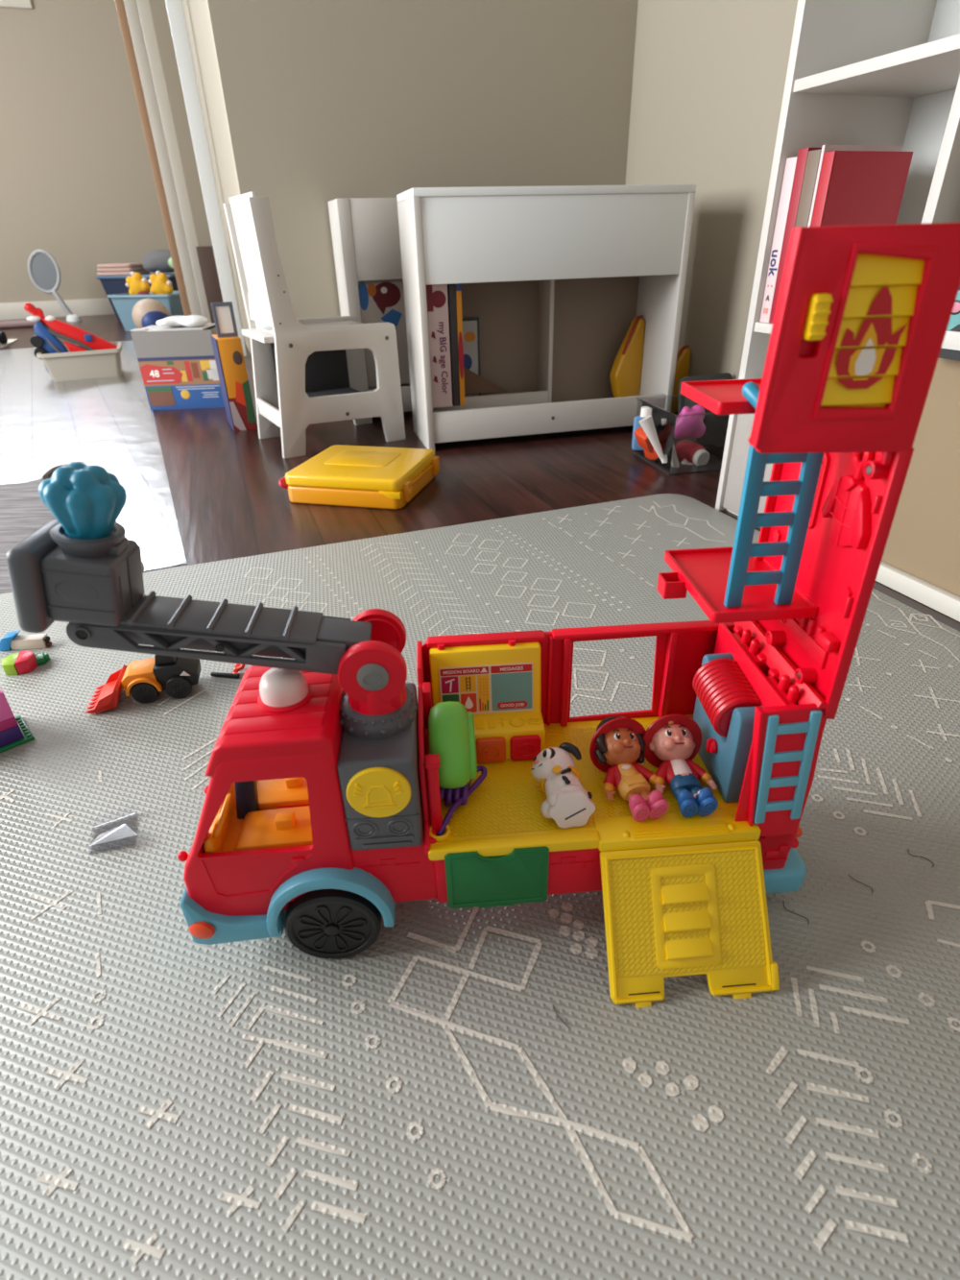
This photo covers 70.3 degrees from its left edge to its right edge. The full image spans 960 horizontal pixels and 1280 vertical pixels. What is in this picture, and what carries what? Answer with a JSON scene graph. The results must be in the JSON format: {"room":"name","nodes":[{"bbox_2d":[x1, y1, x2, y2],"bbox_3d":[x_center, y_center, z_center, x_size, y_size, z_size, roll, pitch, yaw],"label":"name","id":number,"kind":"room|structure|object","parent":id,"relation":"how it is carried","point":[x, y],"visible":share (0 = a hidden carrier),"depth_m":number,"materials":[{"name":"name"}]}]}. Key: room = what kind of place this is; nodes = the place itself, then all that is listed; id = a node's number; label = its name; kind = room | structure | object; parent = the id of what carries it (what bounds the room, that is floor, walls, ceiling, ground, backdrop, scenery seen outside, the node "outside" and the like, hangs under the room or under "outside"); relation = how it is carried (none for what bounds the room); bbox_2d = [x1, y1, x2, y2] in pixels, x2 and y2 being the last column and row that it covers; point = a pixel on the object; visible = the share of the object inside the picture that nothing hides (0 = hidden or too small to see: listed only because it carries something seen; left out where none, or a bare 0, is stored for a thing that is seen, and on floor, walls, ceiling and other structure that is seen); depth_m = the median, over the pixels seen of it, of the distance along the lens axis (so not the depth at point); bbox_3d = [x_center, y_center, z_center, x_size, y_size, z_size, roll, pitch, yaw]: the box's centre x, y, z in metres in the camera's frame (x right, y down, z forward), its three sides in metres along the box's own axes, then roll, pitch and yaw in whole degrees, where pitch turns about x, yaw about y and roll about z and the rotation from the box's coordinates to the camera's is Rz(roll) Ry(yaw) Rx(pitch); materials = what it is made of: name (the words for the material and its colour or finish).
{"room":"children's playroom","nodes":[
{"label":"children's playroom","id":0,"kind":"room"},
{"bbox_2d":[0,0,212,303],"bbox_3d":[-3.165,-4.530,5.725,5.400,3.206,0.130,-12,32,-16],"label":"wall","id":1,"kind":"structure","parent":0,"point":[78,185],"depth_m":5.77,"materials":[{"name":"beige paint"}]},
{"bbox_2d":[0,0,32,9],"bbox_3d":[-4.304,-5.145,4.847,1.720,0.920,0.105,-12,32,-16],"label":"window","id":2,"kind":"structure","parent":1,"relation":"in","point":[12,4],"depth_m":5.24,"materials":[{"name":"white"}]},
{"bbox_2d":[0,298,115,320],"bbox_3d":[-4.055,-2.974,6.151,3.370,0.136,0.027,-11,32,-16],"label":"baseboard","id":3,"kind":"structure","parent":1,"relation":"attached to","point":[90,306],"depth_m":6.21,"materials":[{"name":"beige paint"}]},
{"bbox_2d":[181,0,251,354],"bbox_3d":[-1.566,-3.023,3.963,0.101,2.306,5.240,-12,32,-16],"label":"wall","id":4,"kind":"structure","parent":0,"point":[195,12],"depth_m":2.89,"materials":[{"name":"beige paint"}]},
{"bbox_2d":[165,0,246,356],"bbox_3d":[-1.325,-2.445,3.167,0.067,2.100,0.050,-12,32,-16],"label":"trim","id":5,"kind":"structure","parent":4,"relation":"attached to","point":[175,9],"depth_m":3.22,"materials":[{"name":"white laminate"}]},
{"bbox_2d":[195,245,223,323],"bbox_3d":[-1.537,-2.031,4.035,0.159,0.520,0.050,-11,32,-16],"label":"door","id":6,"kind":"structure","parent":4,"relation":"in","point":[205,253],"depth_m":3.95,"materials":[{"name":"brown paint"}]},
{"bbox_2d":[205,0,638,389],"bbox_3d":[-0.035,-1.902,1.971,1.470,2.306,0.100,-12,32,-16],"label":"wall","id":7,"kind":"structure","parent":0,"point":[325,101],"depth_m":2.03,"materials":[{"name":"beige paint"}]},
{"bbox_2d":[0,313,959,631],"bbox_3d":[-1.525,-0.909,2.705,5.400,0.074,9.500,-12,32,-16],"label":"floor","id":8,"kind":"structure","parent":0,"point":[229,502],"depth_m":1.67,"materials":[{"name":"brown wood"}]},
{"bbox_2d":[0,319,47,328],"bbox_3d":[-3.699,-2.516,5.429,0.598,0.052,0.099,-12,32,-16],"label":"cloth","id":9,"kind":"object","parent":8,"relation":"on","point":[17,323],"visible":0.61,"depth_m":5.41,"materials":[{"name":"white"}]},
{"bbox_2d":[27,249,81,321],"bbox_3d":[-3.585,-2.963,5.717,0.295,0.543,0.120,-9,31,-13],"label":"racket","id":10,"kind":"object","parent":8,"relation":"on","point":[44,272],"visible":1,"depth_m":5.67,"materials":[{"name":"grey plastic"}]},
{"bbox_2d":[0,340,186,571],"bbox_3d":[-2.804,-0.694,2.324,3.100,0.001,4.050,-14,33,-21],"label":"sheet","id":11,"kind":"object","parent":8,"relation":"on","point":[108,423],"visible":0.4,"depth_m":2.17,"materials":[{"name":"plastic"}]},
{"bbox_2d":[0,464,144,594],"bbox_3d":[-0.930,-0.226,1.414,0.315,0.016,1.023,-20,35,-29],"label":"floor mat","id":12,"kind":"object","parent":11,"relation":"on","point":[22,510],"visible":0.3,"depth_m":1.51,"materials":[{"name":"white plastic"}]},
{"bbox_2d":[36,341,122,381],"bbox_3d":[-1.867,-1.315,3.222,0.345,0.121,0.304,-14,32,-19],"label":"storage bin","id":13,"kind":"object","parent":11,"relation":"on","point":[100,363],"visible":0.84,"depth_m":3.12,"materials":[{"name":"beige plastic"}]},
{"bbox_2d":[24,302,117,372],"bbox_3d":[-1.877,-1.400,3.141,0.344,0.290,0.084,-14,32,-19],"label":"toy racetrack","id":14,"kind":"object","parent":13,"relation":"in","point":[45,340],"visible":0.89,"depth_m":3.11,"materials":[{"name":"red plastic"}]},
{"bbox_2d":[130,323,224,410],"bbox_3d":[-1.084,-1.019,2.531,0.277,0.269,0.202,-3,30,-2],"label":"cardboard box","id":15,"kind":"object","parent":11,"relation":"on","point":[178,367],"visible":0.94,"depth_m":2.44,"materials":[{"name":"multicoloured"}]},
{"bbox_2d":[131,298,170,328],"bbox_3d":[-2.213,-2.172,4.601,0.267,0.235,0.250,6,31,12],"label":"ball","id":16,"kind":"object","parent":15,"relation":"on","point":[146,312],"visible":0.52,"depth_m":4.51,"materials":[{"name":"beige plastic"}]},
{"bbox_2d":[146,386,171,391],"bbox_3d":[-1.164,-0.909,2.474,0.088,0.016,0.003,-3,30,-2],"label":"picture","id":17,"kind":"object","parent":15,"relation":"on","point":[152,389],"depth_m":2.47},
{"bbox_2d":[147,391,175,406],"bbox_3d":[-1.163,-0.887,2.487,0.088,0.063,0.002,-3,30,-2],"label":"picture","id":18,"kind":"object","parent":15,"relation":"attached to","point":[156,398],"depth_m":2.49},
{"bbox_2d":[155,314,208,327],"bbox_3d":[-1.065,-1.145,2.449,0.175,0.039,0.134,-3,30,-2],"label":"plastic bag","id":19,"kind":"object","parent":15,"relation":"on","point":[191,321],"visible":1,"depth_m":2.41,"materials":[{"name":"white plastic"}]},
{"bbox_2d":[184,361,193,381],"bbox_3d":[-1.047,-0.965,2.450,0.017,0.068,0.002,-3,30,-2],"label":"picture","id":20,"kind":"object","parent":15,"relation":"on","point":[187,367],"depth_m":2.45},
{"bbox_2d":[191,362,200,378],"bbox_3d":[-1.022,-0.969,2.449,0.022,0.052,0.002,-3,30,-2],"label":"picture","id":21,"kind":"object","parent":15,"relation":"on","point":[195,370],"depth_m":2.45},
{"bbox_2d":[206,367,217,379],"bbox_3d":[-0.966,-0.961,2.458,0.036,0.037,0.002,-3,30,-2],"label":"picture","id":22,"kind":"object","parent":15,"relation":"on","point":[209,374],"depth_m":2.46},
{"bbox_2d":[209,360,218,380],"bbox_3d":[-0.955,-0.970,2.453,0.025,0.068,0.002,-3,30,-2],"label":"picture","id":23,"kind":"object","parent":15,"relation":"on","point":[212,363],"depth_m":2.45},
{"bbox_2d":[96,273,178,320],"bbox_3d":[-2.780,-2.891,5.748,0.704,0.336,0.324,6,31,12],"label":"crate","id":24,"kind":"object","parent":8,"relation":"on","point":[111,284],"visible":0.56,"depth_m":5.61,"materials":[{"name":"blue plastic"}]},
{"bbox_2d":[96,263,149,275],"bbox_3d":[-2.972,-3.086,5.674,0.340,0.082,0.260,6,31,12],"label":"folded cloth","id":25,"kind":"object","parent":24,"relation":"on","point":[116,269],"visible":0.79,"depth_m":5.57,"materials":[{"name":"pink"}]},
{"bbox_2d":[142,249,174,272],"bbox_3d":[-2.588,-3.105,5.587,0.372,0.168,0.262,6,31,12],"label":"cushion","id":26,"kind":"object","parent":24,"relation":"on","point":[155,260],"visible":0.66,"depth_m":5.50,"materials":[{"name":"grey fabric"}]},
{"bbox_2d":[107,290,184,331],"bbox_3d":[-2.372,-2.448,5.068,0.522,0.238,0.444,6,31,12],"label":"storage bin","id":27,"kind":"object","parent":8,"relation":"on","point":[124,303],"visible":0.44,"depth_m":4.89,"materials":[{"name":"blue plastic"}]},
{"bbox_2d":[125,271,149,294],"bbox_3d":[-2.474,-2.568,4.953,0.184,0.194,0.116,6,31,12],"label":"plush toy","id":28,"kind":"object","parent":27,"relation":"in","point":[136,283],"visible":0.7,"depth_m":4.90,"materials":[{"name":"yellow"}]},
{"bbox_2d":[148,270,172,294],"bbox_3d":[-2.286,-2.549,4.912,0.180,0.197,0.116,6,31,12],"label":"plush toy","id":29,"kind":"object","parent":27,"relation":"in","point":[160,283],"visible":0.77,"depth_m":4.87,"materials":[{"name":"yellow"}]},
{"bbox_2d":[114,0,191,315],"bbox_3d":[-1.939,-2.923,4.015,0.050,2.100,0.050,-12,32,-16],"label":"trim","id":30,"kind":"structure","parent":8,"relation":"on","point":[120,6],"depth_m":4.01,"materials":[{"name":"beige wood"}]},
{"bbox_2d":[123,0,202,315],"bbox_3d":[-1.857,-2.892,3.957,0.063,2.100,0.050,-11,32,-16],"label":"trim","id":31,"kind":"structure","parent":8,"relation":"on","point":[132,9],"depth_m":3.96,"materials":[{"name":"beige paint"}]},
{"bbox_2d":[136,0,211,323],"bbox_3d":[-1.764,-2.858,3.895,0.062,2.100,0.050,-12,32,-16],"label":"trim","id":32,"kind":"structure","parent":8,"relation":"on","point":[144,9],"depth_m":3.88,"materials":[{"name":"beige paint"}]},
{"bbox_2d":[210,334,257,431],"bbox_3d":[-0.791,-0.829,2.191,0.073,0.270,0.162,-14,33,-21],"label":"box","id":33,"kind":"object","parent":8,"relation":"on","point":[229,354],"visible":0.99,"depth_m":2.13,"materials":[{"name":"orange"}]},
{"bbox_2d":[210,334,235,431],"bbox_3d":[-0.823,-0.821,2.179,0.003,0.270,0.160,-14,33,-21],"label":"print","id":34,"kind":"object","parent":33,"relation":"attached to","point":[217,342],"depth_m":2.13},
{"bbox_2d":[211,301,238,337],"bbox_3d":[-0.779,-0.978,2.082,0.060,0.095,0.010,-14,33,-21],"label":"picture frame","id":35,"kind":"object","parent":33,"relation":"on","point":[223,312],"visible":1,"depth_m":2.08,"materials":[{"name":"grey"}]},
{"bbox_2d":[215,305,234,333],"bbox_3d":[-0.779,-0.978,2.081,0.042,0.077,0.003,-14,33,-21],"label":"picture","id":36,"kind":"object","parent":35,"relation":"attached to","point":[224,314],"depth_m":2.08,"materials":[{"name":"white paper"}]},
{"bbox_2d":[232,350,242,364],"bbox_3d":[-0.744,-0.866,2.093,0.028,0.040,0.002,-14,33,-21],"label":"print","id":37,"kind":"object","parent":33,"relation":"attached to","point":[237,357],"depth_m":2.09},
{"bbox_2d":[229,401,246,430],"bbox_3d":[-0.770,-0.712,2.168,0.035,0.090,0.002,-14,33,-21],"label":"print","id":38,"kind":"object","parent":33,"relation":"attached to","point":[237,409],"depth_m":2.17,"materials":[{"name":"grey"}]},
{"bbox_2d":[235,381,246,406],"bbox_3d":[-0.755,-0.772,2.141,0.030,0.080,0.002,-14,33,-20],"label":"print","id":39,"kind":"object","parent":33,"relation":"on","point":[239,394],"depth_m":2.14},
{"bbox_2d":[228,397,257,431],"bbox_3d":[-0.754,-0.720,2.172,0.070,0.100,0.001,-14,33,-21],"label":"print","id":40,"kind":"object","parent":33,"relation":"attached to","point":[242,410],"depth_m":2.17},
{"bbox_2d":[242,380,256,423],"bbox_3d":[-0.734,-0.756,2.162,0.025,0.130,0.002,-14,33,-21],"label":"print","id":41,"kind":"object","parent":33,"relation":"attached to","point":[251,414],"depth_m":2.16},
{"bbox_2d":[223,191,405,458],"bbox_3d":[-0.459,-0.877,1.910,0.368,0.620,0.284,-17,34,-25],"label":"chair","id":42,"kind":"object","parent":8,"relation":"on","point":[307,371],"visible":0.98,"depth_m":1.87,"materials":[{"name":"grey laminate"}]},
{"bbox_2d":[255,313,272,330],"bbox_3d":[-0.556,-0.858,1.830,0.086,0.047,0.135,-17,34,-25],"label":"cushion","id":43,"kind":"object","parent":42,"relation":"on","point":[261,319],"visible":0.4,"depth_m":1.79,"materials":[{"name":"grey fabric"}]},
{"bbox_2d":[278,444,440,509],"bbox_3d":[-0.277,-0.393,1.620,0.311,0.068,0.267,6,31,13],"label":"case","id":44,"kind":"object","parent":8,"relation":"on","point":[380,477],"visible":1,"depth_m":1.53,"materials":[{"name":"yellow plastic"}]},
{"bbox_2d":[327,197,411,411],"bbox_3d":[-0.307,-1.038,2.178,0.248,0.620,0.160,-12,32,-16],"label":"shelf unit","id":45,"kind":"object","parent":8,"relation":"on","point":[365,231],"visible":0.34,"depth_m":2.01,"materials":[{"name":"grey laminate"}]},
{"bbox_2d":[358,281,410,386],"bbox_3d":[-0.305,-0.993,2.204,0.174,0.305,0.103,-12,32,-16],"label":"box","id":46,"kind":"object","parent":45,"relation":"in","point":[379,301],"visible":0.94,"depth_m":2.13,"materials":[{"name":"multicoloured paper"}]},
{"bbox_2d":[367,283,376,296],"bbox_3d":[-0.331,-1.071,2.087,0.028,0.036,0.002,-11,32,-16],"label":"print","id":47,"kind":"object","parent":46,"relation":"attached to","point":[372,288],"depth_m":2.09,"materials":[{"name":"orange paper"}]},
{"bbox_2d":[358,281,402,326],"bbox_3d":[-0.309,-1.041,2.114,0.134,0.130,0.002,-12,32,-16],"label":"print","id":48,"kind":"object","parent":46,"relation":"attached to","point":[393,316],"depth_m":2.10},
{"bbox_2d":[372,282,400,314],"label":"print","id":49,"kind":"object","parent":46,"relation":"attached to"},
{"bbox_2d":[0,493,959,1279],"bbox_3d":[-0.348,0.548,0.076,2.678,0.006,2.848,-12,32,-16],"label":"play mat","id":50,"kind":"object","parent":8,"relation":"on","point":[418,1103],"visible":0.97,"depth_m":0.50,"materials":[{"name":"grey plastic"}]},
{"bbox_2d":[0,688,34,752],"bbox_3d":[-0.598,0.088,0.775,0.120,0.095,0.064,-27,39,-36],"label":"brick house","id":51,"kind":"object","parent":50,"relation":"on","point":[14,732],"visible":1,"depth_m":0.80,"materials":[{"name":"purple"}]},
{"bbox_2d":[1,650,37,675],"bbox_3d":[-0.641,0.032,0.949,0.042,0.019,0.036,-11,32,-15],"label":"blocks","id":52,"kind":"object","parent":50,"relation":"on","point":[23,662],"visible":1,"depth_m":0.94,"materials":[{"name":"green plastic"}]},
{"bbox_2d":[0,629,51,651],"bbox_3d":[-0.667,0.000,1.000,0.071,0.024,0.020,-3,30,-3],"label":"animal","id":53,"kind":"object","parent":50,"relation":"on","point":[12,640],"visible":1,"depth_m":1.00},
{"bbox_2d":[34,652,49,665],"bbox_3d":[-0.621,0.026,0.967,0.018,0.010,0.020,-18,34,-25],"label":"brick","id":54,"kind":"object","parent":50,"relation":"on","point":[42,658],"visible":1,"depth_m":0.96,"materials":[{"name":"green"}]},
{"bbox_2d":[88,811,137,853],"bbox_3d":[-0.362,0.187,0.675,0.046,0.011,0.046,-12,32,-17],"label":"scrap","id":55,"kind":"object","parent":50,"relation":"on","point":[123,831],"visible":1,"depth_m":0.67,"materials":[{"name":"white paper"}]},
{"bbox_2d":[84,654,201,713],"bbox_3d":[-0.434,0.044,0.874,0.138,0.062,0.060,-8,31,-11],"label":"toy digger","id":56,"kind":"object","parent":50,"relation":"on","point":[142,679],"visible":0.98,"depth_m":0.87,"materials":[{"name":"orange plastic"}]},
{"bbox_2d":[210,672,240,677],"bbox_3d":[-0.344,0.047,0.920,0.042,0.006,0.006,4,31,9],"label":"rod","id":57,"kind":"object","parent":50,"relation":"on","point":[217,674],"visible":1,"depth_m":0.92,"materials":[{"name":"black plastic"}]},
{"bbox_2d":[5,222,959,1007],"bbox_3d":[-0.017,0.011,0.478,0.552,0.505,0.228,-3,30,-3],"label":"fire truck","id":58,"kind":"object","parent":50,"relation":"on","point":[324,810],"visible":0.94,"depth_m":0.50,"materials":[{"name":"red plastic"}]},
{"bbox_2d":[38,461,126,539],"bbox_3d":[-0.244,-0.086,0.422,0.045,0.046,0.045,1,30,4],"label":"water splash","id":59,"kind":"object","parent":58,"relation":"on","point":[86,501],"visible":1,"depth_m":0.41,"materials":[{"name":"teal plastic"}]},
{"bbox_2d":[177,850,188,861],"bbox_3d":[-0.225,0.164,0.517,0.008,0.009,0.007,-3,30,-3],"label":"mirror","id":60,"kind":"object","parent":58,"relation":"on","point":[182,856],"depth_m":0.51,"materials":[{"name":"red plastic"}]},
{"bbox_2d":[188,921,215,939],"bbox_3d":[-0.214,0.224,0.524,0.021,0.017,0.005,4,31,9],"label":"lamp","id":61,"kind":"object","parent":58,"relation":"attached to","point":[198,929],"depth_m":0.52,"materials":[{"name":"orange plastic"}]},
{"bbox_2d":[259,667,308,706],"bbox_3d":[-0.141,0.030,0.488,0.034,0.021,0.034,-3,30,-3],"label":"lamp","id":62,"kind":"object","parent":58,"relation":"on","point":[278,687],"depth_m":0.48,"materials":[{"name":"beige plastic"}]},
{"bbox_2d":[428,700,487,835],"bbox_3d":[-0.016,0.093,0.537,0.045,0.086,0.081,-3,30,-3],"label":"fire extinguisher","id":63,"kind":"object","parent":58,"relation":"on","point":[451,734],"visible":0.97,"depth_m":0.51,"materials":[{"name":"green plastic"}]},
{"bbox_2d":[531,742,595,828],"bbox_3d":[0.064,0.113,0.543,0.042,0.041,0.064,-5,31,-6],"label":"puppy","id":64,"kind":"object","parent":58,"relation":"on","point":[567,803],"visible":1,"depth_m":0.53},
{"bbox_2d":[565,807,586,820],"bbox_3d":[0.073,0.133,0.521,0.017,0.008,0.001,-9,31,-12],"label":"print","id":65,"kind":"object","parent":64,"relation":"on","point":[571,813],"depth_m":0.52,"materials":[{"name":"black"}]},
{"bbox_2d":[560,767,592,798],"bbox_3d":[0.074,0.115,0.534,0.016,0.017,0.027,-26,38,-35],"label":"spot","id":66,"kind":"object","parent":64,"relation":"on","point":[571,787],"depth_m":0.53,"materials":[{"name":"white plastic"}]},
{"bbox_2d":[589,716,668,821],"bbox_3d":[0.122,0.100,0.554,0.054,0.051,0.095,-8,31,-11],"label":"doll","id":67,"kind":"object","parent":58,"relation":"on","point":[617,746],"visible":1,"depth_m":0.56,"materials":[{"name":"brown plastic"}]},
{"bbox_2d":[643,714,718,818],"bbox_3d":[0.164,0.098,0.556,0.052,0.052,0.094,-4,30,-4],"label":"doll","id":68,"kind":"object","parent":58,"relation":"on","point":[672,741],"visible":1,"depth_m":0.56,"materials":[{"name":"red plastic"}]},
{"bbox_2d":[724,381,824,607],"bbox_3d":[0.195,-0.094,0.460,0.054,0.151,0.022,-3,29,-3],"label":"ladder","id":69,"kind":"object","parent":58,"relation":"on","point":[755,487],"visible":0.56,"depth_m":0.46,"materials":[{"name":"teal plastic"}]},
{"bbox_2d":[817,631,840,652],"bbox_3d":[0.237,0.001,0.463,0.009,0.010,0.016,-3,30,-3],"label":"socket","id":70,"kind":"object","parent":58,"relation":"attached to","point":[827,641],"depth_m":0.46,"materials":[{"name":"red plastic"}]},
{"bbox_2d":[821,253,924,407],"bbox_3d":[0.201,-0.157,0.350,0.042,0.075,0.005,-3,30,-3],"label":"shutter","id":71,"kind":"object","parent":58,"relation":"hanging from","point":[871,274],"depth_m":0.34,"materials":[{"name":"yellow plastic"}]},
{"bbox_2d":[396,184,696,450],"bbox_3d":[0.174,-0.908,1.934,0.735,0.618,0.260,-9,31,-12],"label":"shelf unit","id":72,"kind":"object","parent":8,"relation":"on","point":[556,279],"visible":0.94,"depth_m":1.89,"materials":[{"name":"grey laminate"}]},
{"bbox_2d":[425,284,452,408],"bbox_3d":[-0.122,-0.816,1.854,0.055,0.330,0.121,-9,31,-12],"label":"book","id":73,"kind":"object","parent":72,"relation":"on","point":[437,302],"visible":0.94,"depth_m":1.81,"materials":[{"name":"pink"}]},
{"bbox_2d":[447,283,459,406],"bbox_3d":[-0.082,-0.814,1.861,0.018,0.318,0.110,-9,31,-12],"label":"book","id":74,"kind":"object","parent":72,"relation":"on","point":[451,288],"visible":0.52,"depth_m":1.82,"materials":[{"name":"grey paper"}]},
{"bbox_2d":[455,283,465,405],"bbox_3d":[-0.065,-0.817,1.864,0.014,0.318,0.111,-9,31,-12],"label":"book","id":75,"kind":"object","parent":72,"relation":"on","point":[458,285],"visible":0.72,"depth_m":1.82,"materials":[{"name":"orange paper"}]},
{"bbox_2d":[462,316,481,396],"bbox_3d":[-0.041,-0.820,2.035,0.085,0.255,0.005,-9,31,-12],"label":"picture card","id":76,"kind":"object","parent":72,"relation":"on","point":[470,335],"visible":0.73,"depth_m":2.01,"materials":[{"name":"grey paper"}]},
{"bbox_2d":[463,354,472,369],"bbox_3d":[-0.043,-0.826,2.029,0.040,0.048,0.001,-9,31,-12],"label":"print","id":77,"kind":"object","parent":76,"relation":"attached to","point":[468,358],"depth_m":2.03,"materials":[{"name":"blue paper"}]},
{"bbox_2d":[463,331,476,341],"bbox_3d":[-0.030,-0.888,1.997,0.036,0.028,0.001,-9,31,-12],"label":"print","id":78,"kind":"object","parent":76,"relation":"attached to","point":[469,336],"depth_m":2.00,"materials":[{"name":"orange paper"}]},
{"bbox_2d":[463,367,507,393],"bbox_3d":[0.004,-0.784,2.029,0.165,0.092,0.008,-9,31,-12],"label":"easel","id":79,"kind":"object","parent":72,"relation":"on","point":[474,383],"visible":0.58,"depth_m":2.04,"materials":[{"name":"brown wood"}]},
{"bbox_2d":[609,314,645,397],"bbox_3d":[0.456,-0.860,2.115,0.098,0.266,0.044,-14,33,-20],"label":"bag","id":80,"kind":"object","parent":72,"relation":"on","point":[625,375],"visible":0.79,"depth_m":2.10,"materials":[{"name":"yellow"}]},
{"bbox_2d":[671,345,690,412],"bbox_3d":[0.620,-0.839,2.203,0.104,0.206,0.044,-12,32,-16],"label":"bag","id":81,"kind":"object","parent":8,"relation":"on","point":[682,371],"visible":0.5,"depth_m":2.17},
{"bbox_2d":[632,395,729,475],"bbox_3d":[0.522,-0.529,1.739,0.183,0.143,0.223,-8,31,-10],"label":"clear bin","id":82,"kind":"object","parent":8,"relation":"on","point":[713,440],"visible":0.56,"depth_m":1.72,"materials":[{"name":"plastic"}]},
{"bbox_2d":[631,406,649,450],"bbox_3d":[0.426,-0.548,1.768,0.054,0.107,0.028,-2,30,0],"label":"glue bottle","id":83,"kind":"object","parent":82,"relation":"in","point":[644,411],"visible":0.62,"depth_m":1.75,"materials":[{"name":"blue plastic"}]},
{"bbox_2d":[633,427,653,452],"bbox_3d":[0.414,-0.502,1.710,0.046,0.059,0.056,-17,34,-25],"label":"packet","id":84,"kind":"object","parent":82,"relation":"in","point":[641,437],"visible":0.78,"depth_m":1.70,"materials":[{"name":"orange plastic"}]},
{"bbox_2d":[638,414,664,463],"bbox_3d":[0.422,-0.491,1.671,0.074,0.115,0.024,2,31,7],"label":"tube","id":85,"kind":"object","parent":82,"relation":"on","point":[647,424],"visible":1,"depth_m":1.66,"materials":[{"name":"beige"}]},
{"bbox_2d":[671,442,679,467],"bbox_3d":[0.485,-0.457,1.713,0.048,0.077,0.018,21,37,33],"label":"tube","id":86,"kind":"object","parent":82,"relation":"in","point":[675,463],"visible":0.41,"depth_m":1.71,"materials":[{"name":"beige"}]},
{"bbox_2d":[675,439,709,465],"bbox_3d":[0.545,-0.477,1.749,0.058,0.059,0.090,-14,32,-20],"label":"bottle","id":87,"kind":"object","parent":82,"relation":"on","point":[695,453],"visible":0.93,"depth_m":1.72,"materials":[{"name":"red plastic"}]},
{"bbox_2d":[674,404,705,438],"bbox_3d":[0.528,-0.551,1.724,0.088,0.080,0.053,-2,30,0],"label":"stuffed toy","id":88,"kind":"object","parent":87,"relation":"on","point":[687,425],"visible":0.86,"depth_m":1.71,"materials":[{"name":"pink fabric"}]},
{"bbox_2d":[677,372,732,415],"bbox_3d":[0.663,-0.696,2.006,0.178,0.158,0.036,-12,32,-16],"label":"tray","id":89,"kind":"object","parent":8,"relation":"on","point":[684,401],"visible":0.32,"depth_m":1.98,"materials":[{"name":"grey"}]},
{"bbox_2d":[715,0,959,515],"bbox_3d":[0.675,-0.771,1.048,0.302,1.251,0.364,-12,32,-16],"label":"bookcase","id":90,"kind":"object","parent":8,"relation":"on","point":[860,72],"visible":0.26,"depth_m":1.11,"materials":[{"name":"grey laminate"}]},
{"bbox_2d":[759,156,797,322],"bbox_3d":[0.596,-0.710,1.219,0.161,0.250,0.026,-11,32,-16],"label":"book","id":91,"kind":"object","parent":90,"relation":"on","point":[791,162],"visible":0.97,"depth_m":1.19,"materials":[{"name":"white paper"}]},
{"bbox_2d":[769,147,821,323],"bbox_3d":[0.605,-0.703,1.197,0.160,0.260,0.022,-12,32,-16],"label":"book","id":92,"kind":"object","parent":90,"relation":"on","point":[803,154],"visible":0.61,"depth_m":1.15,"materials":[{"name":"red paper"}]},
{"bbox_2d":[795,148,821,227],"bbox_3d":[0.613,-0.689,1.177,0.161,0.255,0.028,-11,32,-16],"label":"book","id":93,"kind":"object","parent":90,"relation":"on","point":[813,156],"visible":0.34,"depth_m":1.11,"materials":[{"name":"brown paper"}]},
{"bbox_2d":[807,144,903,226],"bbox_3d":[0.620,-0.683,1.161,0.160,0.260,0.006,-12,32,-16],"label":"book","id":94,"kind":"object","parent":90,"relation":"on","point":[826,148],"visible":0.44,"depth_m":1.10,"materials":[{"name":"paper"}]},
{"bbox_2d":[810,150,913,226],"bbox_3d":[0.625,-0.671,1.152,0.160,0.250,0.022,-11,32,-16],"label":"book","id":95,"kind":"object","parent":90,"relation":"on","point":[856,187],"visible":0.41,"depth_m":1.10,"materials":[{"name":"red paper"}]},
{"bbox_2d":[626,0,797,379],"bbox_3d":[0.751,-1.689,1.568,0.100,2.306,1.290,-12,32,-16],"label":"wall","id":96,"kind":"structure","parent":0,"point":[710,76],"depth_m":1.94,"materials":[{"name":"beige paint"}]},
{"bbox_2d":[881,358,959,596],"bbox_3d":[1.027,-0.656,-0.211,0.115,2.306,1.972,-12,32,-16],"label":"wall","id":97,"kind":"structure","parent":0,"point":[923,543],"depth_m":1.03,"materials":[{"name":"brown paint"}]},
{"bbox_2d":[875,560,959,621],"bbox_3d":[0.994,0.339,0.344,0.019,0.030,1.970,-11,32,-16],"label":"baseboard","id":98,"kind":"structure","parent":97,"relation":"attached to","point":[948,603],"depth_m":1.06,"materials":[{"name":"beige paint"}]},
{"bbox_2d":[939,330,959,361],"bbox_3d":[0.791,-0.213,0.596,0.046,0.034,0.900,-12,32,-16],"label":"wall shelf","id":99,"kind":"object","parent":97,"relation":"attached to","point":[951,348],"visible":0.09,"depth_m":0.92,"materials":[{"name":"grey laminate"}]},
{"bbox_2d":[946,286,959,331],"bbox_3d":[0.666,-0.446,0.857,0.036,0.110,0.160,-12,32,-16],"label":"box","id":100,"kind":"object","parent":99,"relation":"on","point":[954,321],"visible":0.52,"depth_m":0.91,"materials":[{"name":"teal"}]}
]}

